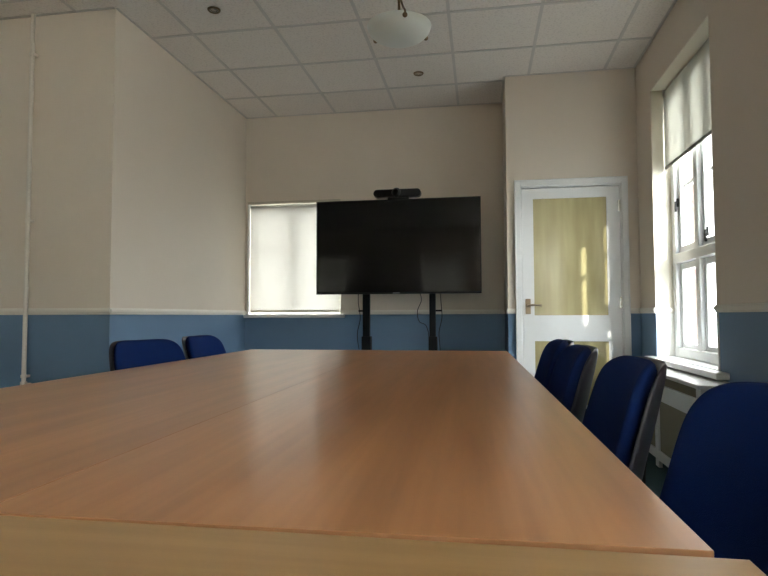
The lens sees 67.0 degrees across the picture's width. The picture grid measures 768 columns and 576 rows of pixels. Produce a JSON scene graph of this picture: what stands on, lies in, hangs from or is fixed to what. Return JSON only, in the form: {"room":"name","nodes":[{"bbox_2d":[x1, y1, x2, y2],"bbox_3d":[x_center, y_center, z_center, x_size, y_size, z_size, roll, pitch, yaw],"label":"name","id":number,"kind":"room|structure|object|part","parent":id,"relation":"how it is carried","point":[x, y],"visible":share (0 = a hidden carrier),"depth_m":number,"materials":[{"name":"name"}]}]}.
{"room":"meeting room","nodes":[
{"label":"meeting room","id":0,"kind":"room"},
{"bbox_2d":[0,9,246,387],"bbox_3d":[-2.630,-0.281,5.077,2.220,2.922,2.440,-1,-3,9],"label":"wall","id":1,"kind":"structure","parent":0,"point":[138,179],"depth_m":3.84,"materials":[{"name":"paint"}]},
{"bbox_2d":[20,13,38,384],"bbox_3d":[-2.291,-0.345,3.760,0.070,2.922,0.049,-1,-3,9],"label":"pipe","id":2,"kind":"object","parent":1,"relation":"attached to","point":[32,54],"visible":0.79,"depth_m":3.76,"materials":[{"name":"metal"}]},
{"bbox_2d":[0,308,246,314],"bbox_3d":[-2.482,0.207,4.867,1.910,0.042,2.160,-1,-3,9],"label":"trim","id":3,"kind":"structure","parent":1,"relation":"attached to","point":[14,311],"depth_m":3.77,"materials":[{"name":"beige wood"}]},
{"bbox_2d":[0,0,673,117],"bbox_3d":[-1.275,-1.984,1.447,6.115,0.116,9.310,-1,-3,9],"label":"ceiling","id":4,"kind":"structure","parent":0,"point":[598,20],"depth_m":4.28,"materials":[{"name":"tile"}]},
{"bbox_2d":[207,6,220,13],"bbox_3d":[-1.107,-1.808,3.782,0.084,0.010,0.084,-1,-3,9],"label":"recessed light","id":5,"kind":"object","parent":4,"relation":"in","point":[213,9],"visible":1,"depth_m":3.77,"materials":[{"name":"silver metal"}]},
{"bbox_2d":[0,0,676,118],"bbox_3d":[-1.272,-1.923,1.459,5.455,0.008,8.680,-1,-3,9],"label":"ceiling grid","id":6,"kind":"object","parent":4,"relation":"attached to","point":[160,2],"depth_m":4.28,"materials":[{"name":"grey paint"}]},
{"bbox_2d":[367,0,430,47],"bbox_3d":[0.088,-1.637,3.410,0.378,0.395,0.381,-1,-3,9],"label":"ceiling lamp","id":7,"kind":"object","parent":4,"relation":"hanging from","point":[404,28],"visible":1,"depth_m":3.31,"materials":[{"name":"white glass"}]},
{"bbox_2d":[413,71,423,75],"bbox_3d":[0.284,-1.765,4.783,0.084,0.010,0.084,-1,-3,9],"label":"recessed light","id":8,"kind":"object","parent":4,"relation":"in","point":[417,73],"visible":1,"depth_m":4.78,"materials":[{"name":"silver metal"}]},
{"bbox_2d":[245,103,504,350],"bbox_3d":[-0.273,-0.255,5.770,2.905,2.922,0.300,-1,-3,9],"label":"wall","id":9,"kind":"structure","parent":0,"point":[452,151],"depth_m":5.59,"materials":[{"name":"paint"}]},
{"bbox_2d":[247,205,249,314],"bbox_3d":[-1.356,-0.294,5.815,0.014,1.118,0.038,-1,-3,9],"label":"trim","id":10,"kind":"structure","parent":9,"relation":"attached to","point":[248,231],"depth_m":5.80,"materials":[{"name":"white wood"}]},
{"bbox_2d":[244,314,344,317],"bbox_3d":[-0.877,0.278,5.742,1.030,0.034,0.165,-1,-3,9],"label":"trim","id":11,"kind":"structure","parent":9,"relation":"attached to","point":[248,315],"depth_m":5.66,"materials":[{"name":"white wood"}]},
{"bbox_2d":[248,199,340,204],"bbox_3d":[-0.895,-0.852,5.756,0.955,0.024,0.028,-1,-3,9],"label":"trim","id":12,"kind":"structure","parent":9,"relation":"attached to","point":[324,200],"depth_m":5.75,"materials":[{"name":"white wood"}]},
{"bbox_2d":[252,203,339,313],"bbox_3d":[-0.867,-0.290,5.886,0.955,1.122,0.070,-1,-3,9],"label":"window","id":13,"kind":"structure","parent":9,"relation":"in","point":[309,203],"depth_m":5.83,"materials":[{"name":"white plastic"}]},
{"bbox_2d":[250,204,339,312],"bbox_3d":[-0.882,-0.301,5.777,0.941,1.087,0.050,-1,-3,9],"label":"roller blind","id":14,"kind":"object","parent":13,"relation":"attached to","point":[282,237],"visible":0.82,"depth_m":5.77,"materials":[{"name":"fabric"}]},
{"bbox_2d":[340,310,504,314],"bbox_3d":[0.346,0.228,5.482,1.560,0.042,0.020,-1,-3,9],"label":"trim","id":15,"kind":"structure","parent":9,"relation":"attached to","point":[346,312],"depth_m":5.48,"materials":[{"name":"beige wood"}]},
{"bbox_2d":[502,68,641,358],"bbox_3d":[1.599,-0.290,5.153,1.030,2.922,0.908,-1,-3,9],"label":"wall","id":16,"kind":"structure","parent":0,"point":[574,124],"depth_m":4.75,"materials":[{"name":"paint"}]},
{"bbox_2d":[514,176,631,408],"bbox_3d":[1.520,0.129,4.706,0.887,2.042,0.137,-1,-3,9],"label":"door","id":17,"kind":"structure","parent":16,"relation":"attached to","point":[572,264],"depth_m":4.72,"materials":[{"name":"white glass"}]},
{"bbox_3d":[1.179,0.151,4.750,0.042,0.125,0.007,-1,-3,9],"label":"handle","id":18,"kind":"part","parent":17,"relation":"part of","materials":[{"name":"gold metal"}]},
{"bbox_3d":[1.516,-0.258,4.732,0.592,0.973,0.006,-1,-3,9],"label":"glass panel","id":19,"kind":"part","parent":17,"relation":"part of","materials":[{"name":"yellow glass"}]},
{"bbox_3d":[1.518,0.686,4.687,0.592,0.527,0.006,-1,-3,9],"label":"glass panel","id":20,"kind":"part","parent":17,"relation":"part of","materials":[{"name":"yellow glass"}]},
{"bbox_2d":[507,308,639,313],"bbox_3d":[1.519,0.186,4.673,1.042,0.042,0.020,-1,-3,9],"label":"trim","id":21,"kind":"structure","parent":16,"relation":"attached to","point":[633,310],"depth_m":4.74,"materials":[{"name":"beige wood"}]},
{"bbox_2d":[646,452,667,497],"bbox_3d":[-1.266,1.057,1.302,6.115,0.120,9.310,-1,-3,9],"label":"floor","id":22,"kind":"structure","parent":0,"point":[655,476],"depth_m":3.37,"materials":[{"name":"carpet"}]},
{"bbox_2d":[109,339,185,370],"bbox_3d":[-0.916,0.646,2.590,0.564,0.822,0.469,-2,-3,26],"label":"chair","id":23,"kind":"object","parent":22,"relation":"on","point":[125,354],"visible":0.12,"depth_m":2.68,"materials":[{"name":"blue fabric"}]},
{"bbox_2d":[0,349,381,502],"bbox_3d":[-0.606,0.665,2.041,0.801,0.730,2.805,-1,-3,8],"label":"meeting table","id":24,"kind":"object","parent":22,"relation":"on","point":[53,430],"visible":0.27,"depth_m":1.33,"materials":[{"name":"brown wood"}]},
{"bbox_2d":[182,335,225,358],"bbox_3d":[-0.808,0.675,3.202,0.564,0.822,0.469,-1,-3,9],"label":"chair","id":25,"kind":"object","parent":22,"relation":"on","point":[197,346],"visible":0.11,"depth_m":3.24,"materials":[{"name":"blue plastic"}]},
{"bbox_2d":[0,350,713,557],"bbox_3d":[0.137,0.656,1.912,0.706,0.730,2.805,-1,-3,8],"label":"meeting table","id":26,"kind":"object","parent":22,"relation":"on","point":[442,446],"visible":0.74,"depth_m":0.75,"materials":[{"name":"brown wood"}]},
{"bbox_2d":[0,515,766,575],"bbox_3d":[-0.598,0.579,0.227,1.700,0.729,0.750,-1,-3,9],"label":"side table","id":27,"kind":"object","parent":22,"relation":"on","point":[29,546],"visible":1,"depth_m":0.48,"materials":[{"name":"brown wood"}]},
{"bbox_2d":[357,294,441,350],"bbox_3d":[0.147,0.347,5.053,0.773,1.713,0.680,-1,-3,9],"label":"stand","id":28,"kind":"object","parent":22,"relation":"on","point":[366,338],"visible":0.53,"depth_m":5.04,"materials":[{"name":"black metal"}]},
{"bbox_3d":[-0.153,0.293,5.090,0.060,1.600,0.050,-1,-3,9],"label":"post","id":29,"kind":"part","parent":28,"relation":"part of","materials":[{"name":"black metal"}]},
{"bbox_2d":[316,196,481,294],"bbox_3d":[0.115,-0.355,5.000,1.423,0.814,0.070,-1,-3,9],"label":"television","id":30,"kind":"object","parent":28,"relation":"attached to","point":[416,245],"visible":1,"depth_m":4.96,"materials":[{"name":"black plastic"}]},
{"bbox_2d":[373,188,421,198],"bbox_3d":[0.113,-0.811,4.984,0.410,0.095,0.115,-1,-3,9],"label":"camera","id":31,"kind":"object","parent":30,"relation":"on","point":[396,193],"visible":1,"depth_m":4.96,"materials":[{"name":"black plastic"}]},
{"bbox_3d":[0.419,0.287,4.996,0.052,1.600,0.050,-1,-3,9],"label":"post","id":32,"kind":"part","parent":28,"relation":"part of","materials":[{"name":"black metal"}]},
{"bbox_2d":[534,339,573,388],"bbox_3d":[0.547,0.641,2.568,0.564,0.822,0.469,-1,-3,9],"label":"chair","id":33,"kind":"object","parent":22,"relation":"on","point":[548,358],"visible":0.09,"depth_m":2.62,"materials":[{"name":"blue fabric"}]},
{"bbox_2d":[547,344,597,422],"bbox_3d":[0.467,0.618,2.075,0.564,0.822,0.469,-1,-3,9],"label":"chair","id":34,"kind":"object","parent":22,"relation":"on","point":[571,379],"visible":0.29,"depth_m":1.90,"materials":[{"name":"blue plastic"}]},
{"bbox_2d":[582,355,666,484],"bbox_3d":[0.407,0.589,1.478,0.564,0.822,0.469,-1,-3,9],"label":"chair","id":35,"kind":"object","parent":22,"relation":"on","point":[622,410],"visible":0.27,"depth_m":1.37,"materials":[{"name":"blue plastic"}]},
{"bbox_2d":[649,367,729,467],"bbox_3d":[1.768,0.804,3.583,0.209,0.585,1.565,-1,-3,9],"label":"radiator cover","id":36,"kind":"object","parent":22,"relation":"on","point":[682,389],"visible":0.24,"depth_m":3.32,"materials":[{"name":"white wood"}]},
{"bbox_3d":[1.756,0.859,3.945,0.004,0.310,0.670,-1,-3,9],"label":"panel","id":37,"kind":"part","parent":36,"relation":"part of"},
{"bbox_3d":[1.637,0.825,3.228,0.004,0.310,0.655,-1,-3,9],"label":"panel","id":38,"kind":"part","parent":36,"relation":"part of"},
{"bbox_3d":[1.694,0.816,3.595,0.020,0.563,1.525,-1,-3,9],"label":"frame","id":39,"kind":"part","parent":36,"relation":"part of","materials":[{"name":"white wood"}]},
{"bbox_2d":[660,382,767,575],"bbox_3d":[0.379,0.556,0.781,0.564,0.822,0.469,0,-3,-8],"label":"chair","id":40,"kind":"object","parent":22,"relation":"on","point":[716,481],"visible":0.72,"depth_m":0.92,"materials":[{"name":"blue fabric"}]},
{"bbox_2d":[635,0,767,382],"bbox_3d":[1.583,-0.493,0.902,0.330,2.922,9.310,-1,-3,9],"label":"wall","id":41,"kind":"structure","parent":0,"point":[736,31],"depth_m":3.01,"materials":[{"name":"paint"}]},
{"bbox_2d":[653,307,674,312],"bbox_3d":[2.019,0.161,4.193,0.143,0.042,0.020,-1,-3,9],"label":"trim","id":42,"kind":"structure","parent":41,"relation":"attached to","point":[656,309],"depth_m":4.19,"materials":[{"name":"white wood"}]},
{"bbox_2d":[644,356,729,379],"bbox_3d":[1.906,0.485,3.616,0.190,0.035,1.325,-1,-3,9],"label":"windowsill","id":43,"kind":"structure","parent":41,"relation":"attached to","point":[710,373],"depth_m":3.29,"materials":[{"name":"white wood"}]},
{"bbox_2d":[662,38,711,169],"bbox_3d":[1.981,-1.182,3.710,0.050,0.593,1.098,-1,-3,9],"label":"roller blind","id":44,"kind":"object","parent":41,"relation":"attached to","point":[687,100],"visible":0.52,"depth_m":3.75,"materials":[{"name":"fabric"}]},
{"bbox_2d":[657,356,717,370],"bbox_3d":[1.942,0.466,3.639,0.123,0.004,1.110,-1,-3,9],"label":"trim","id":45,"kind":"structure","parent":41,"relation":"attached to","point":[675,358],"depth_m":3.61,"materials":[{"name":"white wood"}]},
{"bbox_2d":[670,134,717,364],"bbox_3d":[2.047,-0.507,3.667,0.097,1.950,1.110,-1,-3,9],"label":"window","id":46,"kind":"structure","parent":41,"relation":"in","point":[700,255],"depth_m":3.74,"materials":[{"name":"white plastic"}]},
{"bbox_3d":[2.091,-0.591,4.151,0.025,0.095,0.024,-1,-3,9],"label":"handle","id":47,"kind":"part","parent":46,"relation":"part of","materials":[{"name":"black plastic"}]},
{"bbox_3d":[2.005,-0.337,3.611,0.025,0.095,0.024,-1,-3,9],"label":"handle","id":48,"kind":"part","parent":46,"relation":"part of","materials":[{"name":"black plastic"}]},
{"bbox_2d":[639,302,767,312],"bbox_3d":[1.626,0.067,2.199,0.020,0.042,4.872,-1,-3,9],"label":"trim","id":49,"kind":"structure","parent":41,"relation":"attached to","point":[743,307],"depth_m":2.82,"materials":[{"name":"beige wood"}]},
{"bbox_2d":[716,312,720,370],"bbox_3d":[1.794,0.287,3.097,0.026,0.312,0.022,-1,-3,9],"label":"trim","id":50,"kind":"structure","parent":41,"relation":"attached to","point":[717,313],"depth_m":3.09,"materials":[{"name":"white wood"}]}
]}

